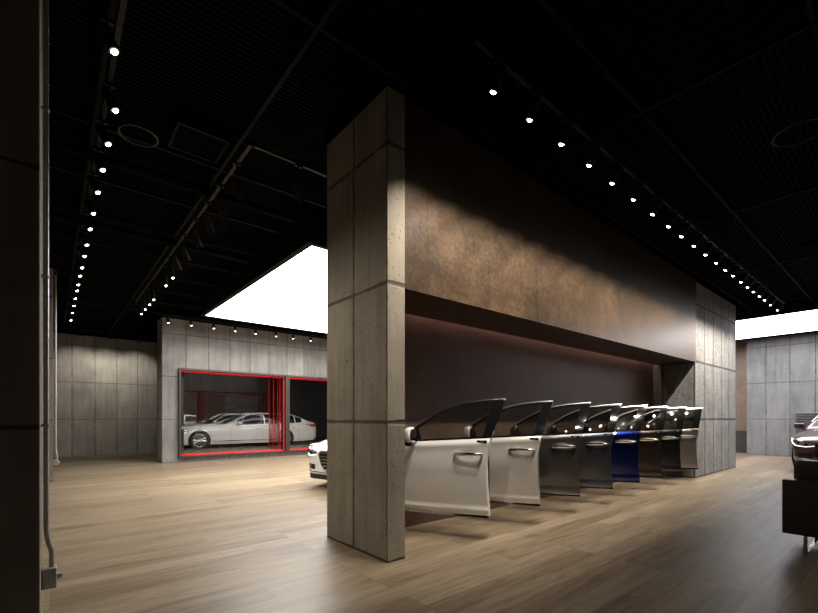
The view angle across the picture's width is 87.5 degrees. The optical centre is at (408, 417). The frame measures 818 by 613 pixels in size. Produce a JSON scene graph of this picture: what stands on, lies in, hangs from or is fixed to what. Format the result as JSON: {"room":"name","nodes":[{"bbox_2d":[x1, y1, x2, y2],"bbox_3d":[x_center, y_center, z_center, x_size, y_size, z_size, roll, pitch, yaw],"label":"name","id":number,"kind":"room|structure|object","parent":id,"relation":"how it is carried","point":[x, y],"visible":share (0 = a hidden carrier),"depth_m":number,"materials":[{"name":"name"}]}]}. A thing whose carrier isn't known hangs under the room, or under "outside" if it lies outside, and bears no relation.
{"room":"car showroom","nodes":[
{"label":"car showroom","id":0,"kind":"room"},
{"bbox_2d":[0,0,42,612],"bbox_3d":[-2.499,-0.920,1.976,1.214,4.320,1.000,0,0,-40],"label":"wall","id":1,"kind":"structure","parent":0,"point":[21,21],"depth_m":1.94,"materials":[{"name":"concrete"}]},
{"bbox_2d":[41,0,61,589],"bbox_3d":[-1.936,-1.022,2.318,0.088,3.875,0.070,0,0,-40],"label":"conduit","id":2,"kind":"object","parent":1,"relation":"attached to","point":[49,574],"visible":1,"depth_m":2.29,"materials":[{"name":"metal"}]},
{"bbox_2d":[57,572,61,578],"bbox_3d":[-1.912,0.860,2.338,0.026,0.035,0.036,0,0,-40],"label":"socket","id":3,"kind":"object","parent":2,"relation":"attached to","point":[59,574],"depth_m":2.33,"materials":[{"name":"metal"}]},
{"bbox_2d":[49,268,52,481],"bbox_3d":[-7.611,-0.920,8.247,1.150,4.320,0.680,0,0,-40],"label":"wall","id":4,"kind":"structure","parent":0,"point":[50,269],"depth_m":8.34,"materials":[{"name":"concrete"}]},
{"bbox_2d":[53,270,59,464],"bbox_3d":[-6.996,-1.012,8.489,0.103,3.895,0.070,0,0,-40],"label":"conduit","id":5,"kind":"object","parent":4,"relation":"attached to","point":[56,461],"visible":0.98,"depth_m":8.46,"materials":[{"name":"metal"}]},
{"bbox_2d":[53,333,156,456],"bbox_3d":[-11.760,-0.725,13.172,6.930,3.930,0.300,0,0,-40],"label":"wall","id":6,"kind":"structure","parent":0,"point":[107,388],"depth_m":14.28,"materials":[{"name":"concrete"}]},
{"bbox_2d":[53,324,156,342],"bbox_3d":[-11.754,-2.885,13.165,6.930,0.389,0.320,0,0,-40],"label":"trim","id":7,"kind":"structure","parent":6,"relation":"attached to","point":[59,330],"depth_m":14.34,"materials":[{"name":"black metal"}]},
{"bbox_2d":[181,371,183,453],"bbox_3d":[-4.368,-0.810,17.976,10.570,4.100,5.050,0,0,-40],"label":"wall","id":8,"kind":"structure","parent":0,"point":[182,373],"depth_m":12.70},
{"bbox_2d":[157,317,326,462],"bbox_3d":[-2.754,-0.770,15.610,11.140,4.020,0.650,0,0,-40],"label":"wall","id":9,"kind":"structure","parent":0,"point":[180,344],"depth_m":12.68,"materials":[{"name":"concrete"}]},
{"bbox_2d":[178,368,287,457],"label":"window","id":10,"kind":"structure","parent":9,"relation":"in","point":[274,383],"depth_m":14.02,"materials":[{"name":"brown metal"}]},
{"bbox_2d":[157,307,326,338],"bbox_3d":[-2.754,-2.930,15.607,11.145,0.299,0.655,0,0,-40],"label":"trim","id":11,"kind":"structure","parent":9,"relation":"attached to","point":[162,309],"depth_m":12.51,"materials":[{"name":"black metal"}]},
{"bbox_2d":[288,375,326,451],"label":"window","id":12,"kind":"structure","parent":9,"relation":"in","point":[289,376],"depth_m":14.20,"materials":[{"name":"brown metal"}]},
{"bbox_2d":[49,0,440,331],"bbox_3d":[-5.096,-2.945,5.057,5.500,0.050,20.300,0,0,-40],"label":"ceiling panel","id":13,"kind":"object","parent":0,"point":[213,63],"visible":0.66,"depth_m":3.88,"materials":[{"name":"black metal"}]},
{"bbox_2d":[117,113,158,146],"bbox_3d":[-2.595,-2.809,4.102,0.344,0.222,0.344,0,0,-40],"label":"ring","id":14,"kind":"object","parent":13,"relation":"hanging from","point":[119,126],"visible":0.98,"depth_m":4.08,"materials":[{"name":"black metal"}]},
{"bbox_2d":[167,112,229,163],"bbox_3d":[-2.147,-2.835,4.361,0.480,0.090,0.480,0,0,-40],"label":"grille","id":15,"kind":"object","parent":13,"relation":"attached to","point":[188,135],"visible":1,"depth_m":4.30,"materials":[{"name":"black metal"}]},
{"bbox_2d":[184,441,320,454],"bbox_3d":[-4.296,1.190,17.906,10.550,0.100,4.850,0,0,-40],"label":"floor","id":16,"kind":"structure","parent":0,"point":[263,446],"depth_m":16.52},
{"bbox_2d":[184,412,315,449],"bbox_3d":[-6.541,0.455,17.208,5.574,1.371,2.046,0,0,-40],"label":"limousine","id":17,"kind":"object","parent":16,"relation":"on","point":[243,427],"visible":0.66,"depth_m":16.37,"materials":[{"name":"white paint"}]},
{"bbox_2d":[184,372,326,445],"bbox_3d":[-5.888,-0.410,19.801,10.350,3.100,0.100,0,0,-40],"label":"wall","id":18,"kind":"structure","parent":0,"point":[208,398],"depth_m":18.60,"materials":[{"name":"mirror"}]},
{"bbox_2d":[327,86,404,562],"bbox_3d":[-0.445,-0.797,4.106,0.190,4.075,1.040,0,0,-40],"label":"pillar","id":19,"kind":"structure","parent":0,"point":[366,159],"depth_m":3.89,"materials":[{"name":"concrete"}]},
{"bbox_2d":[43,452,817,612],"bbox_3d":[1.548,1.300,13.706,28.000,0.120,29.000,0,0,-40],"label":"floor","id":20,"kind":"structure","parent":0,"point":[130,533],"depth_m":3.94,"materials":[{"name":"brown wood"}]},
{"bbox_2d":[308,439,326,479],"bbox_3d":[0.271,0.503,9.209,2.200,1.474,5.044,0,0,38],"label":"car","id":21,"kind":"object","parent":20,"relation":"on","point":[317,451],"visible":0.06,"depth_m":7.53,"materials":[{"name":"white paint"}]},
{"bbox_2d":[318,450,326,473],"bbox_3d":[-1.271,0.797,7.234,0.801,0.467,0.032,0,0,38],"label":"grille","id":22,"kind":"object","parent":21,"relation":"attached to","point":[322,454],"depth_m":7.41,"materials":[{"name":"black metal"}]},
{"bbox_2d":[736,430,746,452],"bbox_3d":[11.097,0.850,16.697,0.510,0.780,4.700,0,0,-40],"label":"base cabinet","id":23,"kind":"object","parent":20,"relation":"on","point":[741,436],"visible":0.02,"depth_m":15.34,"materials":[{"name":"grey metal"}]},
{"bbox_2d":[782,460,817,553],"bbox_3d":[4.729,0.818,3.093,0.920,0.845,2.955,0,0,-40],"label":"sofa","id":24,"kind":"object","parent":20,"relation":"on","point":[800,493],"visible":1,"depth_m":3.86,"materials":[{"name":"leather"}]},
{"bbox_2d":[794,460,817,480],"bbox_3d":[4.127,0.516,3.521,0.190,0.243,1.425,0,0,-40],"label":"cushion","id":25,"kind":"object","parent":24,"relation":"on","point":[803,469],"depth_m":3.94,"materials":[{"name":"leather"}]},
{"bbox_2d":[791,416,817,465],"bbox_3d":[11.417,0.503,10.959,5.044,1.474,2.200,0,0,-40],"label":"car","id":26,"kind":"object","parent":20,"relation":"on","point":[805,442],"visible":0.96,"depth_m":9.99,"materials":[{"name":"red paint"}]},
{"bbox_2d":[49,0,817,335],"bbox_3d":[1.404,-2.848,9.602,18.536,0.045,21.900,0,0,-40],"label":"ceiling beam","id":27,"kind":"structure","parent":0,"point":[330,7],"depth_m":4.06,"materials":[{"name":"black metal"}]},
{"bbox_2d":[49,211,249,263],"bbox_3d":[-5.002,-2.768,5.723,5.700,0.099,0.099,0,0,-40],"label":"air duct","id":28,"kind":"object","parent":27,"relation":"attached to","point":[52,215],"visible":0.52,"depth_m":6.49,"materials":[{"name":"black metal"}]},
{"bbox_2d":[49,136,294,222],"bbox_3d":[-3.755,-2.768,4.160,5.600,0.099,0.099,0,0,-40],"label":"air duct","id":29,"kind":"object","parent":27,"relation":"attached to","point":[54,143],"visible":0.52,"depth_m":4.90,"materials":[{"name":"black metal"}]},
{"bbox_2d":[134,0,742,331],"bbox_3d":[1.548,-3.145,13.706,28.000,0.150,29.000,0,0,-40],"label":"ceiling","id":30,"kind":"structure","parent":0,"point":[448,25],"depth_m":5.43,"materials":[{"name":"black metal"}]},
{"bbox_2d":[68,0,127,313],"bbox_3d":[-5.253,-2.866,6.819,0.036,0.412,11.400,0,0,-40],"label":"track rail","id":31,"kind":"object","parent":30,"relation":"hanging from","point":[121,13],"visible":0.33,"depth_m":3.27,"materials":[{"name":"black metal"}]},
{"bbox_2d":[67,304,73,313],"bbox_3d":[-7.904,-2.553,9.984,0.133,0.221,0.076,0,0,-25],"label":"track spotlight","id":32,"kind":"object","parent":31,"relation":"attached to","point":[69,307],"visible":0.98,"depth_m":9.96,"materials":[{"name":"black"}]},
{"bbox_2d":[68,296,75,306],"bbox_3d":[-7.377,-2.553,9.356,0.133,0.221,0.076,0,0,-25],"label":"track spotlight","id":33,"kind":"object","parent":31,"relation":"attached to","point":[71,301],"visible":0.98,"depth_m":9.33,"materials":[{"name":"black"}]},
{"bbox_2d":[69,288,76,298],"bbox_3d":[-6.901,-2.553,8.789,0.133,0.221,0.076,0,0,-25],"label":"track spotlight","id":34,"kind":"object","parent":31,"relation":"attached to","point":[72,292],"visible":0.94,"depth_m":8.76,"materials":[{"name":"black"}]},
{"bbox_2d":[71,279,78,291],"bbox_3d":[-6.444,-2.553,8.246,0.133,0.221,0.076,0,0,-25],"label":"track spotlight","id":35,"kind":"object","parent":31,"relation":"attached to","point":[73,284],"visible":0.91,"depth_m":8.22,"materials":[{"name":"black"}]},
{"bbox_2d":[72,273,79,285],"bbox_3d":[-6.136,-2.553,7.878,0.133,0.221,0.076,0,0,-25],"label":"track spotlight","id":36,"kind":"object","parent":31,"relation":"attached to","point":[74,277],"visible":0.97,"depth_m":7.86,"materials":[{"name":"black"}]},
{"bbox_2d":[73,263,82,276],"bbox_3d":[-5.724,-2.553,7.388,0.133,0.221,0.076,0,0,-25],"label":"track spotlight","id":37,"kind":"object","parent":31,"relation":"attached to","point":[76,268],"visible":0.96,"depth_m":7.36,"materials":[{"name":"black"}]},
{"bbox_2d":[74,254,83,268],"bbox_3d":[-5.383,-2.553,6.982,0.133,0.221,0.076,0,0,-25],"label":"track spotlight","id":38,"kind":"object","parent":31,"relation":"attached to","point":[77,259],"visible":0.99,"depth_m":6.96,"materials":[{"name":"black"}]},
{"bbox_2d":[76,241,86,256],"bbox_3d":[-4.965,-2.553,6.484,0.133,0.221,0.076,0,0,-25],"label":"track spotlight","id":39,"kind":"object","parent":31,"relation":"attached to","point":[80,248],"visible":0.98,"depth_m":6.46,"materials":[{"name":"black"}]},
{"bbox_2d":[78,229,89,245],"bbox_3d":[-4.612,-2.553,6.063,0.133,0.221,0.076,0,0,-25],"label":"track spotlight","id":40,"kind":"object","parent":31,"relation":"attached to","point":[81,234],"visible":1,"depth_m":6.04,"materials":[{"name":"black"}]},
{"bbox_2d":[81,212,92,229],"bbox_3d":[-4.181,-2.553,5.550,0.133,0.221,0.076,0,0,-25],"label":"track spotlight","id":41,"kind":"object","parent":31,"relation":"attached to","point":[84,217],"visible":1,"depth_m":5.53,"materials":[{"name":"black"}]},
{"bbox_2d":[83,194,96,214],"bbox_3d":[-3.827,-2.553,5.129,0.133,0.221,0.076,0,0,-25],"label":"track spotlight","id":42,"kind":"object","parent":31,"relation":"attached to","point":[87,201],"visible":1,"depth_m":5.11,"materials":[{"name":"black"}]},
{"bbox_2d":[87,171,101,193],"bbox_3d":[-3.422,-2.553,4.646,0.133,0.221,0.076,0,0,-25],"label":"track spotlight","id":43,"kind":"object","parent":31,"relation":"attached to","point":[91,179],"visible":1,"depth_m":4.62,"materials":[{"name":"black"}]},
{"bbox_2d":[90,146,106,171],"bbox_3d":[-3.068,-2.553,4.225,0.133,0.221,0.076,0,0,-25],"label":"track spotlight","id":44,"kind":"object","parent":31,"relation":"attached to","point":[97,159],"visible":1,"depth_m":4.20,"materials":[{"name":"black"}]},
{"bbox_2d":[95,117,112,146],"bbox_3d":[-2.734,-2.553,3.827,0.133,0.221,0.076,0,0,-25],"label":"track spotlight","id":45,"kind":"object","parent":31,"relation":"attached to","point":[102,132],"visible":1,"depth_m":3.80,"materials":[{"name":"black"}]},
{"bbox_2d":[96,14,119,55],"bbox_3d":[-2.009,-2.553,2.855,0.133,0.221,0.076,0,0,-25],"label":"track spotlight","id":46,"kind":"object","parent":31,"relation":"attached to","point":[103,27],"visible":1,"depth_m":2.83,"materials":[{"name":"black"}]},
{"bbox_2d":[100,80,119,112],"bbox_3d":[-2.380,-2.553,3.406,0.133,0.221,0.076,0,0,-25],"label":"track spotlight","id":47,"kind":"object","parent":31,"relation":"attached to","point":[111,102],"visible":1,"depth_m":3.38,"materials":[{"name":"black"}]},
{"bbox_2d":[134,133,252,302],"bbox_3d":[-3.928,-2.866,7.011,0.036,0.412,7.410,0,0,-40],"label":"track rail","id":48,"kind":"object","parent":30,"relation":"hanging from","point":[249,145],"visible":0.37,"depth_m":5.45,"materials":[{"name":"black metal"}]},
{"bbox_2d":[137,298,142,314],"bbox_3d":[-5.970,-2.479,9.494,0.120,0.371,0.078,0,0,8],"label":"track spotlight","id":49,"kind":"object","parent":48,"relation":"attached to","point":[138,305],"visible":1,"depth_m":9.47,"materials":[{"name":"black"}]},
{"bbox_2d":[141,293,146,309],"bbox_3d":[-5.635,-2.479,9.096,0.120,0.371,0.078,0,0,8],"label":"track spotlight","id":50,"kind":"object","parent":48,"relation":"attached to","point":[143,301],"visible":0.99,"depth_m":9.07,"materials":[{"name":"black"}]},
{"bbox_2d":[145,287,150,304],"bbox_3d":[-5.314,-2.479,8.713,0.120,0.371,0.078,0,0,8],"label":"track spotlight","id":51,"kind":"object","parent":48,"relation":"attached to","point":[147,296],"visible":0.99,"depth_m":8.69,"materials":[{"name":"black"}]},
{"bbox_2d":[149,281,155,299],"bbox_3d":[-5.005,-2.479,8.345,0.120,0.371,0.078,0,0,8],"label":"track spotlight","id":52,"kind":"object","parent":48,"relation":"attached to","point":[152,293],"visible":1,"depth_m":8.32,"materials":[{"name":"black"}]},
{"bbox_2d":[161,265,167,286],"bbox_3d":[-4.266,-2.479,7.465,0.120,0.371,0.078,0,0,8],"label":"track spotlight","id":53,"kind":"object","parent":48,"relation":"attached to","point":[164,278],"visible":1,"depth_m":7.44,"materials":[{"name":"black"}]},
{"bbox_2d":[168,256,174,278],"bbox_3d":[-3.918,-2.479,7.051,0.120,0.371,0.078,0,0,8],"label":"track spotlight","id":54,"kind":"object","parent":48,"relation":"attached to","point":[170,267],"visible":0.97,"depth_m":7.03,"materials":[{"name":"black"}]},
{"bbox_2d":[171,245,181,270],"bbox_3d":[-3.587,-2.476,6.606,0.076,0.375,0.177,0,0,15],"label":"track spotlight","id":55,"kind":"object","parent":48,"relation":"attached to","point":[174,258],"visible":0.99,"depth_m":6.58,"materials":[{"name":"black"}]},
{"bbox_2d":[179,233,190,260],"bbox_3d":[-3.253,-2.476,6.208,0.076,0.375,0.177,0,0,15],"label":"track spotlight","id":56,"kind":"object","parent":48,"relation":"attached to","point":[182,247],"visible":1,"depth_m":6.19,"materials":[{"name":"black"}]},
{"bbox_2d":[191,217,201,247],"bbox_3d":[-2.841,-2.476,5.718,0.076,0.375,0.177,0,0,15],"label":"track spotlight","id":57,"kind":"object","parent":48,"relation":"attached to","point":[194,234],"visible":1,"depth_m":5.70,"materials":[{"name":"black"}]},
{"bbox_2d":[202,201,214,233],"bbox_3d":[-2.475,-2.476,5.281,0.076,0.375,0.177,0,0,15],"label":"track spotlight","id":58,"kind":"object","parent":48,"relation":"attached to","point":[206,218],"visible":1,"depth_m":5.26,"materials":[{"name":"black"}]},
{"bbox_2d":[215,183,227,218],"bbox_3d":[-2.147,-2.476,4.891,0.076,0.375,0.177,0,0,15],"label":"track spotlight","id":59,"kind":"object","parent":48,"relation":"attached to","point":[218,201],"visible":1,"depth_m":4.87,"materials":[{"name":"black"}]},
{"bbox_2d":[230,161,243,200],"bbox_3d":[-1.793,-2.476,4.470,0.076,0.375,0.177,0,0,15],"label":"track spotlight","id":60,"kind":"object","parent":48,"relation":"attached to","point":[235,183],"visible":1,"depth_m":4.45,"materials":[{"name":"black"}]},
{"bbox_2d":[157,313,326,337],"bbox_3d":[-4.526,-2.866,12.620,5.100,0.412,0.036,0,0,-40],"label":"track rail","id":61,"kind":"object","parent":30,"relation":"hanging from","point":[157,313],"visible":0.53,"depth_m":12.22,"materials":[{"name":"black metal"}]},
{"bbox_2d":[200,207,326,333],"bbox_3d":[-0.746,-2.820,10.669,6.820,0.520,5.900,0,0,-40],"label":"ceiling light","id":62,"kind":"object","parent":30,"relation":"hanging from","point":[286,287],"visible":0.49,"depth_m":8.44,"materials":[{"name":"white"}]},
{"bbox_2d":[253,132,326,177],"bbox_3d":[-1.113,-2.866,4.537,1.070,0.412,0.036,0,0,-40],"label":"track rail","id":63,"kind":"object","parent":30,"relation":"hanging from","point":[282,156],"visible":0.65,"depth_m":4.39,"materials":[{"name":"black metal"}]},
{"bbox_2d":[293,163,304,201],"bbox_3d":[-1.158,-2.476,4.507,0.076,0.375,0.177,0,0,15],"label":"track spotlight","id":64,"kind":"object","parent":63,"relation":"attached to","point":[297,184],"visible":1,"depth_m":4.48,"materials":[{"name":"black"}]},
{"bbox_2d":[473,29,784,303],"bbox_3d":[4.602,-2.866,6.494,10.800,0.412,0.036,0,0,-40],"label":"track rail","id":65,"kind":"object","parent":30,"relation":"hanging from","point":[482,45],"visible":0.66,"depth_m":4.04,"materials":[{"name":"black metal"}]},
{"bbox_2d":[489,57,505,94],"bbox_3d":[0.658,-2.553,3.191,0.082,0.222,0.142,0,0,-40],"label":"track spotlight","id":66,"kind":"object","parent":65,"relation":"attached to","point":[500,68],"visible":1,"depth_m":3.17,"materials":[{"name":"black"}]},
{"bbox_2d":[526,89,541,121],"bbox_3d":[1.018,-2.553,3.494,0.082,0.222,0.142,0,0,-40],"label":"track spotlight","id":67,"kind":"object","parent":65,"relation":"attached to","point":[536,99],"visible":1,"depth_m":3.47,"materials":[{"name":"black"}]},
{"bbox_2d":[558,116,572,145],"bbox_3d":[1.393,-2.553,3.809,0.082,0.222,0.142,0,0,-40],"label":"track spotlight","id":68,"kind":"object","parent":65,"relation":"attached to","point":[566,130],"visible":1,"depth_m":3.78,"materials":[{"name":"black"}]},
{"bbox_2d":[586,140,599,166],"bbox_3d":[1.776,-2.553,4.130,0.082,0.222,0.142,0,0,-40],"label":"track spotlight","id":69,"kind":"object","parent":65,"relation":"attached to","point":[595,149],"visible":1,"depth_m":4.11,"materials":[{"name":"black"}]},
{"bbox_2d":[609,160,622,184],"bbox_3d":[2.152,-2.553,4.445,0.082,0.222,0.142,0,0,-40],"label":"track spotlight","id":70,"kind":"object","parent":65,"relation":"attached to","point":[618,168],"visible":1,"depth_m":4.42,"materials":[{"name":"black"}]},
{"bbox_2d":[630,178,643,200],"bbox_3d":[2.550,-2.553,4.780,0.082,0.222,0.142,0,0,-40],"label":"track spotlight","id":71,"kind":"object","parent":65,"relation":"attached to","point":[639,185],"visible":1,"depth_m":4.75,"materials":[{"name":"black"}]},
{"bbox_2d":[650,194,662,215],"bbox_3d":[2.963,-2.553,5.127,0.082,0.222,0.142,0,0,-40],"label":"track spotlight","id":72,"kind":"object","parent":65,"relation":"attached to","point":[654,210],"visible":1,"depth_m":5.10,"materials":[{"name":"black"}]},
{"bbox_2d":[666,208,677,227],"bbox_3d":[3.354,-2.553,5.455,0.082,0.222,0.142,0,0,-40],"label":"track spotlight","id":73,"kind":"object","parent":65,"relation":"attached to","point":[674,214],"visible":1,"depth_m":5.43,"materials":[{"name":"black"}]},
{"bbox_2d":[679,219,690,237],"bbox_3d":[3.714,-2.553,5.757,0.082,0.222,0.142,0,0,-40],"label":"track spotlight","id":74,"kind":"object","parent":65,"relation":"attached to","point":[686,226],"visible":1,"depth_m":5.74,"materials":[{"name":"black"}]},
{"bbox_2d":[692,230,702,246],"bbox_3d":[4.097,-2.553,6.079,0.082,0.222,0.142,0,0,-40],"label":"track spotlight","id":75,"kind":"object","parent":65,"relation":"attached to","point":[699,235],"visible":1,"depth_m":6.05,"materials":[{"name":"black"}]},
{"bbox_2d":[703,240,713,255],"bbox_3d":[4.487,-2.553,6.407,0.082,0.222,0.142,0,0,-40],"label":"track spotlight","id":76,"kind":"object","parent":65,"relation":"attached to","point":[706,252],"visible":1,"depth_m":6.38,"materials":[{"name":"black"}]},
{"bbox_2d":[714,249,723,263],"bbox_3d":[4.893,-2.553,6.748,0.082,0.222,0.142,0,0,-40],"label":"track spotlight","id":77,"kind":"object","parent":65,"relation":"attached to","point":[718,258],"visible":1,"depth_m":6.73,"materials":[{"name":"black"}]},
{"bbox_2d":[723,256,732,270],"bbox_3d":[5.284,-2.553,7.075,0.082,0.222,0.142,0,0,-40],"label":"track spotlight","id":78,"kind":"object","parent":65,"relation":"attached to","point":[729,262],"visible":1,"depth_m":7.05,"materials":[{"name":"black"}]},
{"bbox_2d":[731,263,740,276],"bbox_3d":[5.628,-2.553,7.365,0.082,0.222,0.142,0,0,-40],"label":"track spotlight","id":79,"kind":"object","parent":65,"relation":"attached to","point":[736,269],"visible":1,"depth_m":7.35,"materials":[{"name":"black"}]},
{"bbox_2d":[739,270,748,282],"bbox_3d":[6.027,-2.553,7.699,0.082,0.222,0.142,0,0,-40],"label":"track spotlight","id":80,"kind":"object","parent":65,"relation":"attached to","point":[743,277],"visible":1,"depth_m":7.68,"materials":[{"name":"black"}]},
{"bbox_2d":[746,275,754,287],"bbox_3d":[6.394,-2.553,8.008,0.082,0.222,0.142,0,0,-40],"label":"track spotlight","id":81,"kind":"object","parent":65,"relation":"attached to","point":[750,282],"visible":1,"depth_m":7.99,"materials":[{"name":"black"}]},
{"bbox_2d":[752,280,760,292],"bbox_3d":[6.739,-2.553,8.297,0.082,0.222,0.142,0,0,-40],"label":"track spotlight","id":82,"kind":"object","parent":65,"relation":"attached to","point":[757,285],"visible":1,"depth_m":8.28,"materials":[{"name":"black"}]},
{"bbox_2d":[758,285,765,296],"bbox_3d":[7.106,-2.553,8.606,0.082,0.222,0.142,0,0,-40],"label":"track spotlight","id":83,"kind":"object","parent":65,"relation":"attached to","point":[763,290],"visible":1,"depth_m":8.58,"materials":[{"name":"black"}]},
{"bbox_2d":[763,290,770,300],"bbox_3d":[7.443,-2.553,8.889,0.082,0.222,0.142,0,0,-40],"label":"track spotlight","id":84,"kind":"object","parent":65,"relation":"attached to","point":[767,295],"visible":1,"depth_m":8.87,"materials":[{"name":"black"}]},
{"bbox_2d":[769,295,776,305],"bbox_3d":[7.887,-2.553,9.262,0.082,0.222,0.142,0,0,-40],"label":"track spotlight","id":85,"kind":"object","parent":65,"relation":"attached to","point":[773,300],"visible":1,"depth_m":9.24,"materials":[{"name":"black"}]},
{"bbox_2d":[776,300,783,310],"bbox_3d":[8.423,-2.553,9.712,0.082,0.222,0.142,0,0,-40],"label":"track spotlight","id":86,"kind":"object","parent":65,"relation":"attached to","point":[780,305],"visible":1,"depth_m":9.69,"materials":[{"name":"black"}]},
{"bbox_2d":[736,295,817,339],"bbox_3d":[11.334,-2.845,11.150,3.600,0.470,10.700,0,0,-40],"label":"ceiling light","id":87,"kind":"object","parent":30,"relation":"hanging from","point":[798,315],"visible":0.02,"depth_m":11.38,"materials":[{"name":"white"}]},
{"bbox_2d":[405,314,652,526],"bbox_3d":[2.327,-0.797,6.975,7.745,4.075,0.210,0,0,-40],"label":"wall","id":88,"kind":"structure","parent":0,"point":[447,364],"depth_m":5.97,"materials":[{"name":"brown paint"}]},
{"bbox_2d":[405,398,505,517],"bbox_3d":[0.426,0.403,4.528,1.182,1.225,0.439,0,0,12],"label":"door","id":89,"kind":"structure","parent":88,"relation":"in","point":[445,476],"depth_m":4.47,"materials":[{"name":"paint"}]},
{"bbox_2d":[405,427,421,445],"bbox_3d":[0.025,0.194,4.590,0.322,0.203,0.280,0,0,-40],"label":"mirror","id":90,"kind":"object","parent":89,"relation":"attached to","point":[412,434],"depth_m":4.47,"materials":[{"name":"white glass"}]},
{"bbox_2d":[463,400,552,505],"bbox_3d":[1.127,0.403,5.117,1.182,1.225,0.439,0,0,12],"label":"door","id":91,"kind":"structure","parent":88,"relation":"in","point":[514,459],"depth_m":5.01,"materials":[{"name":"silver metal"}]},
{"bbox_2d":[463,426,476,436],"bbox_3d":[0.726,0.194,5.179,0.322,0.203,0.280,0,0,-40],"label":"mirror","id":92,"kind":"object","parent":91,"relation":"attached to","point":[469,431],"depth_m":5.02,"materials":[{"name":"white glass"}]},
{"bbox_2d":[510,402,590,496],"bbox_3d":[1.829,0.403,5.706,1.182,1.225,0.439,0,0,12],"label":"door","id":93,"kind":"structure","parent":88,"relation":"in","point":[559,452],"depth_m":5.60,"materials":[{"name":"silver metal"}]},
{"bbox_2d":[510,425,521,434],"bbox_3d":[1.427,0.194,5.768,0.322,0.203,0.280,0,0,-40],"label":"mirror","id":94,"kind":"object","parent":93,"relation":"attached to","point":[515,430],"depth_m":5.61,"materials":[{"name":"grey glass"}]},
{"bbox_2d":[547,404,621,488],"bbox_3d":[2.530,0.403,6.295,1.182,1.225,0.439,0,0,12],"label":"door","id":95,"kind":"structure","parent":88,"relation":"in","point":[595,471],"depth_m":6.18,"materials":[{"name":"silver metal"}]},
{"bbox_2d":[547,424,557,433],"bbox_3d":[2.129,0.194,6.356,0.322,0.203,0.280,0,0,-40],"label":"mirror","id":96,"kind":"object","parent":95,"relation":"attached to","point":[552,429],"depth_m":6.20,"materials":[{"name":"black glass"}]},
{"bbox_2d":[583,405,646,482],"bbox_3d":[3.231,0.403,6.884,1.182,1.225,0.439,0,0,12],"label":"door","id":97,"kind":"structure","parent":88,"relation":"in","point":[624,449],"depth_m":6.76,"materials":[{"name":"blue metal"}]},
{"bbox_2d":[583,424,587,431],"bbox_3d":[2.830,0.194,6.945,0.322,0.203,0.280,0,0,-40],"label":"mirror","id":98,"kind":"object","parent":97,"relation":"attached to","point":[585,429],"depth_m":6.76,"materials":[{"name":"blue glass"}]},
{"bbox_2d":[604,406,667,477],"bbox_3d":[3.932,0.403,7.473,1.182,1.225,0.439,0,0,12],"label":"door","id":99,"kind":"structure","parent":88,"relation":"in","point":[649,446],"depth_m":7.34,"materials":[{"name":"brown metal"}]},
{"bbox_2d":[626,407,686,472],"bbox_3d":[4.634,0.403,8.062,1.182,1.225,0.439,0,0,12],"label":"door","id":100,"kind":"structure","parent":88,"relation":"in","point":[670,443],"depth_m":7.93,"materials":[{"name":"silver metal"}]},
{"bbox_2d":[626,423,635,429],"bbox_3d":[4.232,0.194,8.123,0.322,0.203,0.280,0,0,-40],"label":"mirror","id":101,"kind":"object","parent":100,"relation":"attached to","point":[631,426],"depth_m":8.00,"materials":[{"name":"black glass"}]},
{"bbox_2d":[646,408,701,468],"bbox_3d":[5.335,0.403,8.650,1.182,1.225,0.439,0,0,12],"label":"door","id":102,"kind":"structure","parent":88,"relation":"in","point":[688,442],"depth_m":8.51,"materials":[{"name":"silver metal"}]},
{"bbox_2d":[646,423,655,429],"bbox_3d":[4.934,0.194,8.712,0.322,0.203,0.280,0,0,-40],"label":"mirror","id":103,"kind":"object","parent":102,"relation":"attached to","point":[650,425],"depth_m":8.57,"materials":[{"name":"brown glass"}]},
{"bbox_2d":[405,99,735,477],"bbox_3d":[3.707,-0.797,7.703,10.795,4.075,1.170,0,0,-40],"label":"wall","id":104,"kind":"structure","parent":0,"point":[489,246],"depth_m":5.39,"materials":[{"name":"metal"}]},
{"bbox_2d":[326,58,735,305],"bbox_3d":[3.643,-2.946,7.636,11.000,0.269,1.210,0,0,-40],"label":"trim","id":105,"kind":"structure","parent":104,"relation":"attached to","point":[378,81],"depth_m":4.31,"materials":[{"name":"black metal"}]},
{"bbox_2d":[418,0,817,305],"bbox_3d":[8.257,-2.945,6.184,15.600,0.050,6.850,0,0,-40],"label":"ceiling panel","id":106,"kind":"object","parent":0,"point":[726,124],"visible":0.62,"depth_m":4.06,"materials":[{"name":"black metal"}]},
{"bbox_2d":[771,100,817,146],"bbox_3d":[3.711,-2.809,4.056,0.424,0.222,0.424,0,0,-40],"label":"ring","id":107,"kind":"object","parent":106,"relation":"hanging from","point":[773,143],"visible":1,"depth_m":4.08,"materials":[{"name":"black metal"}]},
{"bbox_2d":[736,339,746,430],"bbox_3d":[10.868,-0.920,17.614,0.300,4.320,7.000,0,0,-40],"label":"wall","id":108,"kind":"structure","parent":0,"point":[741,345],"depth_m":15.74,"materials":[{"name":"grey concrete"}]},
{"bbox_2d":[747,332,817,456],"bbox_3d":[14.501,-0.710,11.368,0.370,3.900,8.760,0,0,-40],"label":"wall","id":109,"kind":"structure","parent":0,"point":[782,371],"depth_m":13.95,"materials":[{"name":"concrete"}]},
{"bbox_2d":[746,331,817,339],"bbox_3d":[14.486,-2.870,11.362,0.400,0.420,8.770,0,0,-40],"label":"trim","id":110,"kind":"structure","parent":109,"relation":"attached to","point":[814,331],"depth_m":13.86,"materials":[{"name":"black metal"}]},
{"bbox_2d":[796,413,817,433],"bbox_3d":[12.952,0.180,12.887,0.042,0.660,1.940,0,0,-40],"label":"air vent","id":111,"kind":"object","parent":109,"relation":"in","point":[796,413],"visible":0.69,"depth_m":13.46,"materials":[{"name":"black metal"}]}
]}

